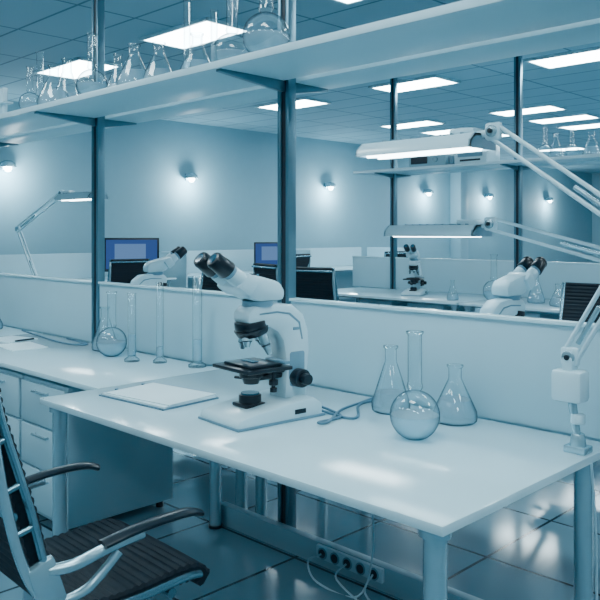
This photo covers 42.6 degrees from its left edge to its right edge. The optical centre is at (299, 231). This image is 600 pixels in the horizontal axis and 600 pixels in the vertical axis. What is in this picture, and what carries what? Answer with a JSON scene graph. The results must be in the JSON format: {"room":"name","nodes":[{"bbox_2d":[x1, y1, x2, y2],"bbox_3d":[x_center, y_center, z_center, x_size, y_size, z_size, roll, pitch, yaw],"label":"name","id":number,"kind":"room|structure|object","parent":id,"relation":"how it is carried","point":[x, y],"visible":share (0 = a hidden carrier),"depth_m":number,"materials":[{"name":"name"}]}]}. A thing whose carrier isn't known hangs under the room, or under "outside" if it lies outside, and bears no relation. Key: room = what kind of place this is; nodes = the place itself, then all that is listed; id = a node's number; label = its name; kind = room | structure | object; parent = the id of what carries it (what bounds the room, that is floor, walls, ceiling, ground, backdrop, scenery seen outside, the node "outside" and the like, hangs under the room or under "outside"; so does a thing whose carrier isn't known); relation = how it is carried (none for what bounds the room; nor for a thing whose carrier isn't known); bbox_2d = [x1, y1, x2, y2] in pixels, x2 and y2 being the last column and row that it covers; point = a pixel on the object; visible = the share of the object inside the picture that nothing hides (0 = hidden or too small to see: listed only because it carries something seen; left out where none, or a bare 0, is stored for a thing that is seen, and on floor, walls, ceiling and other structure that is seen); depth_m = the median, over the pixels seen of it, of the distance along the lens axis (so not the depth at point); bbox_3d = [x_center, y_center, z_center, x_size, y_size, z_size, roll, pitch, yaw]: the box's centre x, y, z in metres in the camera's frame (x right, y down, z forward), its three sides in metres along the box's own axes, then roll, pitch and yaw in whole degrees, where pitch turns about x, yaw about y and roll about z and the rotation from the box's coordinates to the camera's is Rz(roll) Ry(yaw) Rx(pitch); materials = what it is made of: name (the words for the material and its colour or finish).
{"room":"laboratory","nodes":[
{"label":"laboratory","id":0,"kind":"room"},
{"bbox_2d":[0,100,591,289],"bbox_3d":[-0.561,-0.215,14.598,0.100,3.300,28.000,0,0,45],"label":"wall","id":1,"kind":"structure","parent":0,"point":[232,204],"depth_m":13.93,"materials":[{"name":"paint"}]},
{"bbox_2d":[0,160,16,171],"bbox_3d":[-4.088,-0.922,10.773,0.250,0.165,0.240,0,0,45],"label":"wall lamp","id":2,"kind":"object","parent":1,"relation":"attached to","point":[7,165],"visible":1,"depth_m":10.71,"materials":[{"name":"metal"}]},
{"bbox_2d":[184,173,198,181],"bbox_3d":[-1.841,-0.922,13.051,0.250,0.165,0.240,0,0,45],"label":"wall lamp","id":3,"kind":"object","parent":1,"relation":"attached to","point":[190,177],"visible":1,"depth_m":13.00,"materials":[{"name":"metal"}]},
{"bbox_2d":[325,182,335,189],"bbox_3d":[0.616,-0.922,15.543,0.250,0.165,0.240,0,0,45],"label":"wall lamp","id":4,"kind":"object","parent":1,"relation":"attached to","point":[329,185],"visible":1,"depth_m":15.48,"materials":[{"name":"metal"}]},
{"bbox_2d":[339,291,436,300],"bbox_3d":[-0.515,1.385,14.553,0.030,0.100,28.000,0,0,45],"label":"baseboard","id":5,"kind":"structure","parent":1,"relation":"attached to","point":[347,299],"depth_m":16.08,"materials":[{"name":"paint"}]},
{"bbox_2d":[423,189,433,195],"bbox_3d":[3.004,-0.922,17.964,0.250,0.165,0.240,0,0,45],"label":"wall lamp","id":6,"kind":"object","parent":1,"relation":"attached to","point":[427,192],"visible":1,"depth_m":17.91,"materials":[{"name":"metal"}]},
{"bbox_2d":[450,172,467,258],"bbox_3d":[3.899,-0.215,18.837,0.300,3.300,0.350,0,0,45],"label":"trim","id":7,"kind":"structure","parent":1,"relation":"attached to","point":[458,181],"depth_m":18.73,"materials":[{"name":"paint"}]},
{"bbox_2d":[485,193,494,198],"bbox_3d":[4.899,-0.922,19.887,0.250,0.165,0.240,0,0,45],"label":"wall lamp","id":8,"kind":"object","parent":1,"relation":"attached to","point":[489,195],"visible":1,"depth_m":19.82,"materials":[{"name":"metal"}]},
{"bbox_2d":[545,197,553,202],"bbox_3d":[7.216,-0.922,22.236,0.250,0.165,0.240,0,0,45],"label":"wall lamp","id":9,"kind":"object","parent":1,"relation":"attached to","point":[549,199],"visible":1,"depth_m":22.18,"materials":[{"name":"metal"}]},
{"bbox_2d":[0,0,599,172],"bbox_3d":[5.384,-1.915,8.735,16.600,0.100,28.000,0,0,45],"label":"ceiling","id":10,"kind":"structure","parent":0,"point":[59,29],"depth_m":9.00,"materials":[{"name":"tile"}]},
{"bbox_2d":[33,57,121,79],"bbox_3d":[-2.536,-1.852,8.751,1.030,0.026,0.540,0,0,45],"label":"ceiling light","id":11,"kind":"object","parent":10,"relation":"attached to","point":[76,66],"depth_m":8.71,"materials":[{"name":"plastic"}]},
{"bbox_2d":[139,17,252,49],"bbox_3d":[-0.991,-1.852,7.227,1.030,0.026,0.540,0,0,45],"label":"ceiling light","id":12,"kind":"object","parent":10,"relation":"attached to","point":[178,37],"depth_m":7.16,"materials":[{"name":"plastic"}]},
{"bbox_2d":[255,97,330,110],"bbox_3d":[-0.114,-1.852,11.207,1.030,0.026,0.540,0,0,45],"label":"ceiling light","id":13,"kind":"object","parent":10,"relation":"attached to","point":[304,102],"depth_m":11.13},
{"bbox_2d":[332,0,364,4],"bbox_3d":[0.561,-1.852,5.696,1.030,0.026,0.540,0,0,45],"label":"ceiling light","id":14,"kind":"object","parent":10,"relation":"attached to","point":[346,2],"depth_m":6.16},
{"bbox_2d":[378,119,445,129],"bbox_3d":[1.923,-1.852,13.272,1.030,0.026,0.540,0,0,45],"label":"ceiling light","id":15,"kind":"object","parent":10,"relation":"in","point":[426,122],"depth_m":13.20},
{"bbox_2d":[368,75,460,92],"bbox_3d":[1.431,-1.852,9.683,1.030,0.026,0.540,0,0,45],"label":"ceiling light","id":16,"kind":"object","parent":10,"relation":"attached to","point":[431,81],"depth_m":9.62,"materials":[{"name":"plastic"}]},
{"bbox_2d":[419,126,482,135],"bbox_3d":[2.765,-1.852,14.126,1.030,0.026,0.540,0,0,45],"label":"ceiling light","id":17,"kind":"object","parent":10,"relation":"in","point":[439,131],"depth_m":14.12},
{"bbox_2d":[488,104,567,116],"bbox_3d":[3.468,-1.852,11.748,1.030,0.026,0.540,0,0,45],"label":"ceiling light","id":18,"kind":"object","parent":10,"relation":"attached to","point":[546,107],"depth_m":11.68,"materials":[{"name":"plastic"}]},
{"bbox_2d":[525,47,599,68],"bbox_3d":[2.984,-1.852,8.153,1.030,0.026,0.540,0,0,45],"label":"ceiling light","id":19,"kind":"object","parent":10,"relation":"attached to","point":[589,55],"depth_m":8.23,"materials":[{"name":"plastic"}]},
{"bbox_2d":[526,113,599,123],"bbox_3d":[4.310,-1.852,12.603,1.030,0.026,0.540,0,0,45],"label":"ceiling light","id":20,"kind":"object","parent":10,"relation":"in","point":[583,116],"depth_m":12.50,"materials":[{"name":"plastic"}]},
{"bbox_2d":[537,146,588,151],"bbox_3d":[5.855,-1.852,17.259,1.030,0.026,0.540,0,0,45],"label":"ceiling light","id":21,"kind":"object","parent":10,"relation":"in","point":[573,147],"depth_m":17.16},
{"bbox_2d":[557,122,599,129],"bbox_3d":[5.083,-1.852,13.386,1.030,0.026,0.540,0,0,45],"label":"ceiling light","id":22,"kind":"object","parent":10,"relation":"in","point":[594,124],"depth_m":13.45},
{"bbox_2d":[0,292,599,599],"bbox_3d":[5.384,1.485,8.735,16.600,0.100,28.000,0,0,45],"label":"floor","id":23,"kind":"structure","parent":0,"point":[523,549],"depth_m":3.54,"materials":[{"name":"tile"}]},
{"bbox_2d":[0,367,28,461],"bbox_3d":[-1.385,1.083,4.293,0.450,0.704,0.641,0,0,45],"label":"drawer pedestal","id":24,"kind":"object","parent":23,"relation":"on","point":[10,380],"visible":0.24,"depth_m":3.97,"materials":[{"name":"paint"}]},
{"bbox_2d":[0,325,36,335],"bbox_3d":[-2.744,1.060,5.698,1.990,0.750,0.700,0,0,45],"label":"desk","id":25,"kind":"object","parent":23,"relation":"on","point":[5,331],"visible":0.03,"depth_m":5.30,"materials":[{"name":"white laminate"}]},
{"bbox_2d":[0,324,42,333],"bbox_3d":[-2.229,1.060,6.299,1.980,0.750,0.760,0,0,45],"label":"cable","id":26,"kind":"object","parent":23,"relation":"on","point":[0,324],"visible":0.02,"depth_m":5.54,"materials":[{"name":"grey plastic"}]},
{"bbox_2d":[15,190,108,275],"bbox_3d":[-1.927,0.179,6.043,1.310,1.009,0.170,0,0,45],"label":"desk lamp","id":27,"kind":"object","parent":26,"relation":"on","point":[62,195],"visible":0.6,"depth_m":6.12,"materials":[{"name":"metal"}]},
{"bbox_2d":[0,253,107,278],"bbox_3d":[-3.332,0.875,11.361,0.050,1.120,2.300,0,0,45],"label":"privacy screen","id":28,"kind":"object","parent":23,"relation":"on","point":[68,265],"visible":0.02,"depth_m":11.10,"materials":[{"name":"paint"}]},
{"bbox_2d":[21,375,172,530],"bbox_3d":[-1.050,1.083,3.963,0.450,0.704,0.641,0,0,45],"label":"drawer pedestal","id":29,"kind":"object","parent":23,"relation":"on","point":[135,472],"visible":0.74,"depth_m":3.77,"materials":[{"name":"paint"}]},
{"bbox_2d":[91,0,104,345],"bbox_3d":[-1.247,-0.215,4.755,0.120,3.300,0.050,0,0,45],"label":"support post","id":30,"kind":"object","parent":23,"relation":"on","point":[97,6],"visible":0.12,"depth_m":4.74,"materials":[{"name":"metal"}]},
{"bbox_2d":[98,281,276,364],"bbox_3d":[-0.654,0.493,4.170,1.584,0.379,0.050,0,0,45],"label":"divider","id":31,"kind":"object","parent":30,"relation":"attached to","point":[170,318],"visible":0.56,"depth_m":4.17,"materials":[{"name":"paint"}]},
{"bbox_2d":[0,388,209,599],"bbox_3d":[-0.678,0.891,2.249,0.724,1.088,0.653,0,0,-43],"label":"office chair","id":32,"kind":"object","parent":23,"relation":"on","point":[111,558],"visible":1,"depth_m":2.07,"materials":[{"name":"fabric"}]},
{"bbox_2d":[0,333,218,390],"bbox_3d":[-1.334,1.060,4.307,1.951,0.750,0.700,0,0,45],"label":"desk","id":33,"kind":"object","parent":23,"relation":"on","point":[81,367],"visible":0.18,"depth_m":3.95,"materials":[{"name":"white laminate"}]},
{"bbox_2d":[0,335,37,342],"bbox_3d":[-1.835,0.678,4.900,0.266,0.014,0.200,0,0,33],"label":"notepad","id":34,"kind":"object","parent":33,"relation":"on","point":[8,339],"visible":1,"depth_m":4.86,"materials":[{"name":"paper"}]},
{"bbox_2d":[0,342,47,350],"bbox_3d":[-1.666,0.683,4.606,0.210,0.004,0.300,0,0,-39],"label":"paper sheet","id":35,"kind":"object","parent":33,"relation":"on","point":[19,346],"visible":1,"depth_m":4.58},
{"bbox_2d":[0,273,90,341],"bbox_3d":[-1.839,0.493,5.339,1.584,0.379,0.050,0,0,45],"label":"divider","id":36,"kind":"object","parent":33,"relation":"on","point":[58,306],"visible":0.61,"depth_m":5.17,"materials":[{"name":"plastic"}]},
{"bbox_2d":[21,329,87,345],"bbox_3d":[-1.624,0.679,4.965,0.916,0.013,0.122,0,0,45],"label":"cable","id":37,"kind":"object","parent":33,"relation":"on","point":[84,343],"depth_m":4.80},
{"bbox_2d":[92,306,117,351],"bbox_3d":[-1.134,0.560,4.475,0.148,0.250,0.148,0,0,45],"label":"flask","id":38,"kind":"object","parent":33,"relation":"on","point":[109,349],"visible":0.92,"depth_m":4.46,"materials":[{"name":"clear glass"}]},
{"bbox_2d":[96,291,126,356],"bbox_3d":[-1.041,0.507,4.257,0.166,0.355,0.166,0,0,45],"label":"flask","id":39,"kind":"object","parent":33,"relation":"on","point":[102,341],"visible":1,"depth_m":4.25,"materials":[{"name":"clear glass"}]},
{"bbox_2d":[124,293,139,362],"bbox_3d":[-0.891,0.505,4.081,0.080,0.360,0.080,0,0,45],"label":"cylinder","id":40,"kind":"object","parent":33,"relation":"on","point":[127,293],"visible":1,"depth_m":4.08,"materials":[{"name":"clear glass"}]},
{"bbox_2d":[153,282,165,363],"bbox_3d":[-0.735,0.475,4.040,0.072,0.420,0.072,0,0,45],"label":"cylinder","id":41,"kind":"object","parent":33,"relation":"on","point":[162,362],"visible":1,"depth_m":4.04,"materials":[{"name":"clear glass"}]},
{"bbox_2d":[188,276,204,367],"bbox_3d":[-0.522,0.455,3.914,0.091,0.460,0.091,0,0,45],"label":"cylinder","id":42,"kind":"object","parent":33,"relation":"on","point":[195,360],"visible":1,"depth_m":3.91,"materials":[{"name":"clear glass"}]},
{"bbox_2d":[78,277,175,286],"bbox_3d":[-2.976,1.060,11.010,0.900,0.750,2.300,0,0,45],"label":"desk","id":43,"kind":"object","parent":23,"relation":"on","point":[169,279],"visible":0.08,"depth_m":11.45,"materials":[{"name":"white laminate"}]},
{"bbox_2d":[105,238,158,271],"bbox_3d":[-2.486,0.385,11.387,0.800,0.600,0.200,0,0,-7],"label":"computer monitor","id":44,"kind":"object","parent":43,"relation":"on","point":[115,248],"visible":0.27,"depth_m":11.34,"materials":[{"name":"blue plastic"}]},
{"bbox_2d":[107,258,149,282],"bbox_3d":[-2.379,0.891,10.200,0.653,1.088,0.724,0,0,-35],"label":"office chair","id":45,"kind":"object","parent":23,"relation":"on","point":[120,270],"visible":0.15,"depth_m":9.90,"materials":[{"name":"fabric"}]},
{"bbox_2d":[43,333,247,509],"bbox_3d":[-0.769,1.060,4.860,2.080,0.750,0.760,0,0,45],"label":"desk","id":46,"kind":"object","parent":23,"relation":"on","point":[241,476],"visible":0.02,"depth_m":3.92,"materials":[{"name":"white laminate"}]},
{"bbox_2d":[130,246,186,286],"bbox_3d":[-0.967,0.391,5.205,0.404,0.588,0.227,0,0,-30],"label":"microscope","id":47,"kind":"object","parent":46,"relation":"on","point":[155,268],"visible":0.27,"depth_m":5.17,"materials":[{"name":"white plastic"}]},
{"bbox_2d":[159,252,187,287],"bbox_3d":[-2.042,0.875,11.957,0.950,1.120,0.050,0,0,45],"label":"privacy screen","id":48,"kind":"object","parent":23,"relation":"on","point":[179,271],"visible":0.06,"depth_m":11.73,"materials":[{"name":"paint"}]},
{"bbox_2d":[161,249,253,288],"bbox_3d":[-1.436,0.875,13.284,0.050,1.120,2.300,0,0,45],"label":"privacy screen","id":49,"kind":"object","parent":23,"relation":"on","point":[243,259],"visible":0.1,"depth_m":13.48,"materials":[{"name":"paint"}]},
{"bbox_2d":[188,270,252,288],"bbox_3d":[-1.080,1.060,12.933,0.900,0.750,2.300,0,0,45],"label":"desk","id":50,"kind":"object","parent":23,"relation":"on","point":[196,277],"visible":0.15,"depth_m":11.97,"materials":[{"name":"white laminate"}]},
{"bbox_2d":[254,242,276,263],"bbox_3d":[-0.473,0.430,13.427,0.680,0.510,0.170,0,0,-15],"label":"computer monitor","id":51,"kind":"object","parent":50,"relation":"on","point":[264,252],"visible":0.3,"depth_m":13.36,"materials":[{"name":"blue plastic"}]},
{"bbox_2d":[200,273,258,290],"bbox_3d":[-0.732,0.891,6.258,0.653,1.088,0.724,0,0,25],"label":"office chair","id":52,"kind":"object","parent":23,"relation":"on","point":[207,283],"visible":0.05,"depth_m":6.59,"materials":[{"name":"fabric"}]},
{"bbox_2d":[252,263,276,280],"bbox_3d":[-0.099,0.891,8.604,0.724,1.088,0.653,0,0,-30],"label":"office chair","id":53,"kind":"object","parent":23,"relation":"on","point":[269,271],"visible":0.08,"depth_m":8.39,"materials":[{"name":"fabric"}]},
{"bbox_2d":[277,0,295,527],"bbox_3d":[-0.062,-0.215,3.586,0.120,3.300,0.050,0,0,45],"label":"support post","id":54,"kind":"object","parent":23,"relation":"on","point":[286,9],"visible":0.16,"depth_m":3.57,"materials":[{"name":"metal"}]},
{"bbox_2d":[289,298,599,438],"bbox_3d":[0.530,0.493,3.003,1.582,0.379,0.050,0,0,45],"label":"divider","id":55,"kind":"object","parent":54,"relation":"attached to","point":[508,361],"visible":0.76,"depth_m":2.92,"materials":[{"name":"paint"}]},
{"bbox_2d":[296,254,310,266],"bbox_3d":[-0.262,0.891,12.347,0.724,1.088,0.653,0,0,35],"label":"office chair","id":56,"kind":"object","parent":23,"relation":"on","point":[302,260],"visible":0.09,"depth_m":12.21,"materials":[{"name":"fabric"}]},
{"bbox_2d":[296,250,310,266],"bbox_3d":[-0.146,0.875,13.880,0.950,1.120,0.050,0,0,45],"label":"privacy screen","id":57,"kind":"object","parent":23,"relation":"on","point":[297,251],"visible":0.08,"depth_m":13.64,"materials":[{"name":"paint"}]},
{"bbox_2d":[296,267,338,300],"bbox_3d":[0.274,0.891,7.884,0.653,1.088,0.724,0,0,33],"label":"office chair","id":58,"kind":"object","parent":23,"relation":"on","point":[320,283],"visible":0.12,"depth_m":7.58,"materials":[{"name":"fabric"}]},
{"bbox_2d":[40,369,599,599],"bbox_3d":[-0.030,1.060,2.828,1.976,0.750,0.974,0,0,45],"label":"desk","id":59,"kind":"object","parent":23,"relation":"on","point":[442,483],"visible":0.78,"depth_m":2.42,"materials":[{"name":"white laminate"}]},
{"bbox_2d":[99,383,218,410],"bbox_3d":[-0.588,0.674,3.192,0.420,0.022,0.290,0,0,41],"label":"document folder","id":60,"kind":"object","parent":59,"relation":"on","point":[162,397],"visible":1,"depth_m":3.14,"materials":[{"name":"paper"}]},
{"bbox_2d":[194,252,324,432],"bbox_3d":[-0.165,0.378,2.828,0.457,0.613,0.256,0,0,-39],"label":"microscope","id":61,"kind":"object","parent":59,"relation":"on","point":[280,329],"visible":1,"depth_m":2.79,"materials":[{"name":"white plastic"}]},
{"bbox_2d":[317,397,381,424],"bbox_3d":[0.186,0.667,2.942,0.219,0.034,0.472,0,0,45],"label":"cable","id":62,"kind":"object","parent":59,"relation":"on","point":[338,415],"depth_m":2.89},
{"bbox_2d":[371,345,409,414],"bbox_3d":[0.347,0.560,2.944,0.148,0.250,0.148,0,0,45],"label":"flask","id":63,"kind":"object","parent":59,"relation":"on","point":[388,391],"visible":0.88,"depth_m":2.94,"materials":[{"name":"clear glass"}]},
{"bbox_2d":[390,330,439,440],"bbox_3d":[0.382,0.507,2.559,0.166,0.355,0.166,0,0,45],"label":"flask","id":64,"kind":"object","parent":59,"relation":"on","point":[408,414],"visible":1,"depth_m":2.55,"materials":[{"name":"clear glass"}]},
{"bbox_2d":[307,463,597,599],"bbox_3d":[0.463,1.069,2.771,0.173,0.748,1.284,0,0,-38],"label":"power cable","id":65,"kind":"object","parent":59,"relation":"attached to","point":[369,578],"visible":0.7,"depth_m":2.98,"materials":[{"name":"plastic"}]},
{"bbox_2d":[433,363,477,425],"bbox_3d":[0.560,0.583,2.783,0.160,0.205,0.160,0,0,45],"label":"flask","id":66,"kind":"object","parent":59,"relation":"on","point":[444,398],"visible":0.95,"depth_m":2.77,"materials":[{"name":"clear glass"}]},
{"bbox_2d":[355,122,599,216],"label":"desk lamp","id":67,"kind":"object","parent":59,"relation":"on","point":[470,139],"depth_m":2.63,"materials":[{"name":"metal"}]},
{"bbox_2d":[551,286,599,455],"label":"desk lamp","id":68,"kind":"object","parent":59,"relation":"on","point":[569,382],"depth_m":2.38,"materials":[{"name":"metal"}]},
{"bbox_2d":[296,247,360,300],"bbox_3d":[0.460,0.875,15.206,0.050,1.120,2.300,0,0,45],"label":"privacy screen","id":69,"kind":"object","parent":23,"relation":"on","point":[320,257],"visible":0.2,"depth_m":15.51,"materials":[{"name":"paint"}]},
{"bbox_2d":[328,265,352,271],"bbox_3d":[0.816,1.060,14.855,0.900,0.750,2.300,0,0,45],"label":"desk","id":70,"kind":"object","parent":23,"relation":"on","point":[337,268],"visible":0.02,"depth_m":14.45,"materials":[{"name":"white laminate"}]},
{"bbox_2d":[359,299,407,306],"bbox_3d":[1.022,1.083,8.584,0.450,0.704,0.641,0,0,45],"label":"drawer pedestal","id":71,"kind":"object","parent":23,"relation":"on","point":[368,301],"visible":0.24,"depth_m":8.35,"materials":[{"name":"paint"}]},
{"bbox_2d":[367,247,403,289],"bbox_3d":[1.749,0.875,15.802,0.950,1.120,0.050,0,0,45],"label":"privacy screen","id":72,"kind":"object","parent":23,"relation":"on","point":[371,251],"visible":0.09,"depth_m":15.91,"materials":[{"name":"paint"}]},
{"bbox_2d":[370,251,407,288],"bbox_3d":[1.553,0.891,14.187,0.653,1.088,0.724,0,0,-35],"label":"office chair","id":73,"kind":"object","parent":23,"relation":"on","point":[386,253],"visible":0.07,"depth_m":13.93,"materials":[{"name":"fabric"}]},
{"bbox_2d":[390,78,396,288],"bbox_3d":[1.130,-0.215,9.292,0.120,3.300,0.050,0,0,45],"label":"support post","id":74,"kind":"object","parent":23,"relation":"on","point":[393,81],"visible":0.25,"depth_m":9.27,"materials":[{"name":"metal"}]},
{"bbox_2d":[352,256,389,287],"bbox_3d":[0.888,0.493,9.531,0.600,0.379,0.050,0,0,45],"label":"divider","id":75,"kind":"object","parent":74,"relation":"attached to","point":[368,271],"visible":1,"depth_m":9.52,"materials":[{"name":"paint"}]},
{"bbox_2d":[353,154,599,177],"bbox_3d":[3.146,-0.689,7.285,6.350,0.080,0.707,0,0,45],"label":"shelf","id":76,"kind":"object","parent":74,"relation":"attached to","point":[588,158],"visible":0.88,"depth_m":8.23,"materials":[{"name":"laminate"}]},
{"bbox_2d":[409,154,454,166],"bbox_3d":[1.522,-0.815,8.625,0.555,0.170,0.320,0,0,45],"label":"instrument","id":77,"kind":"object","parent":76,"relation":"on","point":[447,159],"visible":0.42,"depth_m":8.50,"materials":[{"name":"paint"}]},
{"bbox_2d":[454,145,499,163],"bbox_3d":[1.899,-0.830,8.263,0.400,0.200,0.287,0,0,45],"label":"centrifuge","id":78,"kind":"object","parent":76,"relation":"on","point":[485,156],"visible":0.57,"depth_m":8.15,"materials":[{"name":"white plastic"}]},
{"bbox_2d":[337,287,497,310],"bbox_3d":[1.146,1.060,8.546,2.030,0.750,0.980,0,0,45],"label":"desk","id":79,"kind":"object","parent":23,"relation":"on","point":[438,298],"visible":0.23,"depth_m":8.22,"materials":[{"name":"white laminate"}]},
{"bbox_2d":[401,244,428,295],"bbox_3d":[1.238,0.407,8.364,0.219,0.556,0.390,0,0,25],"label":"microscope","id":80,"kind":"object","parent":79,"relation":"on","point":[415,265],"visible":1,"depth_m":8.32,"materials":[{"name":"white plastic"}]},
{"bbox_2d":[395,257,513,294],"bbox_3d":[1.718,0.493,8.713,1.570,0.379,0.050,0,0,45],"label":"divider","id":81,"kind":"object","parent":79,"relation":"on","point":[469,276],"visible":0.88,"depth_m":8.64,"materials":[{"name":"paint"}]},
{"bbox_2d":[255,384,599,516],"bbox_3d":[0.732,1.060,3.519,1.900,0.750,0.960,0,0,45],"label":"desk","id":82,"kind":"object","parent":23,"relation":"on","point":[260,483],"visible":0.02,"depth_m":3.42,"materials":[{"name":"white laminate"}]},
{"bbox_2d":[384,217,599,262],"bbox_3d":[0.889,0.309,3.266,1.220,0.750,0.170,0,0,45],"label":"desk lamp","id":83,"kind":"object","parent":82,"relation":"on","point":[462,228],"visible":1,"depth_m":3.33,"materials":[{"name":"metal"}]},
{"bbox_2d":[480,256,546,316],"bbox_3d":[0.931,0.398,3.401,0.376,0.575,0.212,0,0,-35],"label":"microscope","id":84,"kind":"object","parent":82,"relation":"on","point":[509,288],"visible":0.32,"depth_m":3.37,"materials":[{"name":"white plastic"}]},
{"bbox_2d":[407,302,474,312],"bbox_3d":[1.484,1.083,8.128,0.450,0.704,0.641,0,0,45],"label":"drawer pedestal","id":85,"kind":"object","parent":23,"relation":"on","point":[409,304],"visible":0.1,"depth_m":7.92,"materials":[{"name":"paint"}]},
{"bbox_2d":[459,297,560,313],"bbox_3d":[2.613,1.060,7.100,2.050,0.750,0.980,0,0,45],"label":"desk","id":86,"kind":"object","parent":23,"relation":"on","point":[545,307],"visible":0.35,"depth_m":7.37,"materials":[{"name":"white laminate"}]},
{"bbox_2d":[527,283,544,303],"bbox_3d":[2.282,0.547,7.441,0.163,0.275,0.163,0,0,45],"label":"flask","id":87,"kind":"object","parent":86,"relation":"on","point":[539,283],"visible":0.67,"depth_m":7.42,"materials":[{"name":"clear glass"}]},
{"bbox_2d":[549,289,560,306],"bbox_3d":[2.390,0.583,7.123,0.160,0.205,0.160,0,0,45],"label":"flask","id":88,"kind":"object","parent":86,"relation":"on","point":[555,289],"visible":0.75,"depth_m":7.13,"materials":[{"name":"clear glass"}]},
{"bbox_2d":[514,55,522,269],"bbox_3d":[2.305,-0.215,8.134,0.120,3.300,0.050,0,0,45],"label":"support post","id":89,"kind":"object","parent":23,"relation":"on","point":[518,60],"visible":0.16,"depth_m":8.12,"materials":[{"name":"metal"}]},
{"bbox_2d":[521,262,599,299],"bbox_3d":[2.892,0.493,7.555,1.570,0.379,0.050,0,0,45],"label":"divider","id":90,"kind":"object","parent":89,"relation":"attached to","point":[552,277],"visible":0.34,"depth_m":7.79,"materials":[{"name":"paint"}]},
{"bbox_2d":[524,311,558,319],"bbox_3d":[2.232,1.083,7.391,0.450,0.704,0.641,0,0,45],"label":"drawer pedestal","id":91,"kind":"object","parent":23,"relation":"on","point":[527,314],"visible":0.02,"depth_m":7.10,"materials":[{"name":"paint"}]},
{"bbox_2d":[559,282,599,322],"bbox_3d":[1.833,0.891,4.926,0.653,1.088,0.724,0,0,40],"label":"office chair","id":92,"kind":"object","parent":23,"relation":"on","point":[575,297],"visible":0.12,"depth_m":5.24,"materials":[{"name":"fabric"}]},
{"bbox_3d":[-3.613,-0.215,7.088,0.120,3.300,0.050,0,0,45],"label":"support post","id":93,"kind":"object","parent":23,"relation":"on","visible":0},
{"bbox_2d":[0,0,599,146],"bbox_3d":[-0.746,-0.689,4.157,9.500,0.080,0.707,0,0,45],"label":"shelf","id":94,"kind":"object","parent":93,"relation":"attached to","point":[464,32],"visible":0.9,"depth_m":3.15,"materials":[{"name":"laminate"}]},
{"bbox_2d":[0,87,12,113],"bbox_3d":[-1.993,-0.834,5.083,0.300,0.210,0.090,0,0,45],"label":"test tube rack","id":95,"kind":"object","parent":94,"relation":"on","point":[4,102],"visible":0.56,"depth_m":5.00,"materials":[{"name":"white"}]},
{"bbox_2d":[19,66,40,108],"bbox_3d":[-1.655,-0.871,4.722,0.132,0.284,0.132,0,0,45],"label":"flask","id":96,"kind":"object","parent":94,"relation":"on","point":[22,102],"visible":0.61,"depth_m":4.71,"materials":[{"name":"clear glass"}]},
{"bbox_2d":[37,64,68,104],"bbox_3d":[-1.440,-0.852,4.510,0.192,0.246,0.192,0,0,45],"label":"flask","id":97,"kind":"object","parent":94,"relation":"on","point":[45,90],"visible":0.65,"depth_m":4.50,"materials":[{"name":"clear glass"}]},
{"bbox_2d":[52,58,78,100],"bbox_3d":[-1.387,-0.879,4.583,0.178,0.300,0.178,0,0,45],"label":"flask","id":98,"kind":"object","parent":94,"relation":"on","point":[59,93],"visible":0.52,"depth_m":4.57,"materials":[{"name":"clear glass"}]},
{"bbox_2d":[76,32,107,93],"bbox_3d":[-1.137,-0.906,4.211,0.166,0.355,0.166,0,0,45],"label":"flask","id":99,"kind":"object","parent":94,"relation":"on","point":[86,83],"visible":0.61,"depth_m":4.19,"materials":[{"name":"clear glass"}]},
{"bbox_2d":[106,53,127,87],"bbox_3d":[-0.991,-0.848,4.193,0.141,0.238,0.141,0,0,45],"label":"flask","id":100,"kind":"object","parent":94,"relation":"on","point":[110,84],"visible":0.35,"depth_m":4.18,"materials":[{"name":"clear glass"}]},
{"bbox_2d":[116,43,148,84],"bbox_3d":[-0.846,-0.842,3.924,0.176,0.226,0.176,0,0,45],"label":"flask","id":101,"kind":"object","parent":94,"relation":"on","point":[133,71],"visible":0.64,"depth_m":3.92,"materials":[{"name":"clear glass"}]},
{"bbox_2d":[141,41,172,78],"bbox_3d":[-0.718,-0.847,3.925,0.184,0.236,0.184,0,0,45],"label":"flask","id":102,"kind":"object","parent":94,"relation":"on","point":[154,70],"visible":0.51,"depth_m":3.92,"materials":[{"name":"clear glass"}]},
{"bbox_2d":[184,1,190,66],"bbox_3d":[-0.530,-0.907,3.612,0.061,0.357,0.061,0,0,45],"label":"cylinder","id":103,"kind":"object","parent":94,"relation":"on","point":[190,1],"visible":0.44,"depth_m":3.61,"materials":[{"name":"clear glass"}]},
{"bbox_2d":[180,32,209,69],"bbox_3d":[-0.495,-0.842,3.704,0.176,0.226,0.176,0,0,45],"label":"flask","id":104,"kind":"object","parent":94,"relation":"on","point":[193,61],"visible":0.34,"depth_m":3.70,"materials":[{"name":"clear glass"}]},
{"bbox_2d":[211,11,217,60],"bbox_3d":[-0.387,-0.864,3.472,0.060,0.270,0.060,0,0,45],"label":"cylinder","id":105,"kind":"object","parent":94,"relation":"on","point":[217,11],"visible":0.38,"depth_m":3.47,"materials":[{"name":"clear glass"}]},
{"bbox_2d":[212,0,251,61],"bbox_3d":[-0.311,-0.928,3.523,0.186,0.398,0.186,0,0,45],"label":"flask","id":106,"kind":"object","parent":94,"relation":"on","point":[228,53],"visible":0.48,"depth_m":3.51,"materials":[{"name":"clear glass"}]},
{"bbox_2d":[242,0,289,52],"bbox_3d":[-0.142,-0.942,3.230,0.199,0.426,0.199,0,0,45],"label":"flask","id":107,"kind":"object","parent":94,"relation":"on","point":[257,35],"visible":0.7,"depth_m":3.22,"materials":[{"name":"clear glass"}]},
{"bbox_2d":[222,501,482,599],"bbox_3d":[0.281,1.385,3.133,1.900,0.100,0.070,0,0,45],"label":"channel","id":108,"kind":"object","parent":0,"point":[398,582],"depth_m":3.26,"materials":[{"name":"metal"}]},
{"bbox_2d":[592,173,599,262],"bbox_3d":[15.249,-0.215,18.739,16.600,3.300,0.100,0,0,45],"label":"wall","id":109,"kind":"structure","parent":0,"point":[595,176],"depth_m":24.43,"materials":[{"name":"paint"}]}
]}

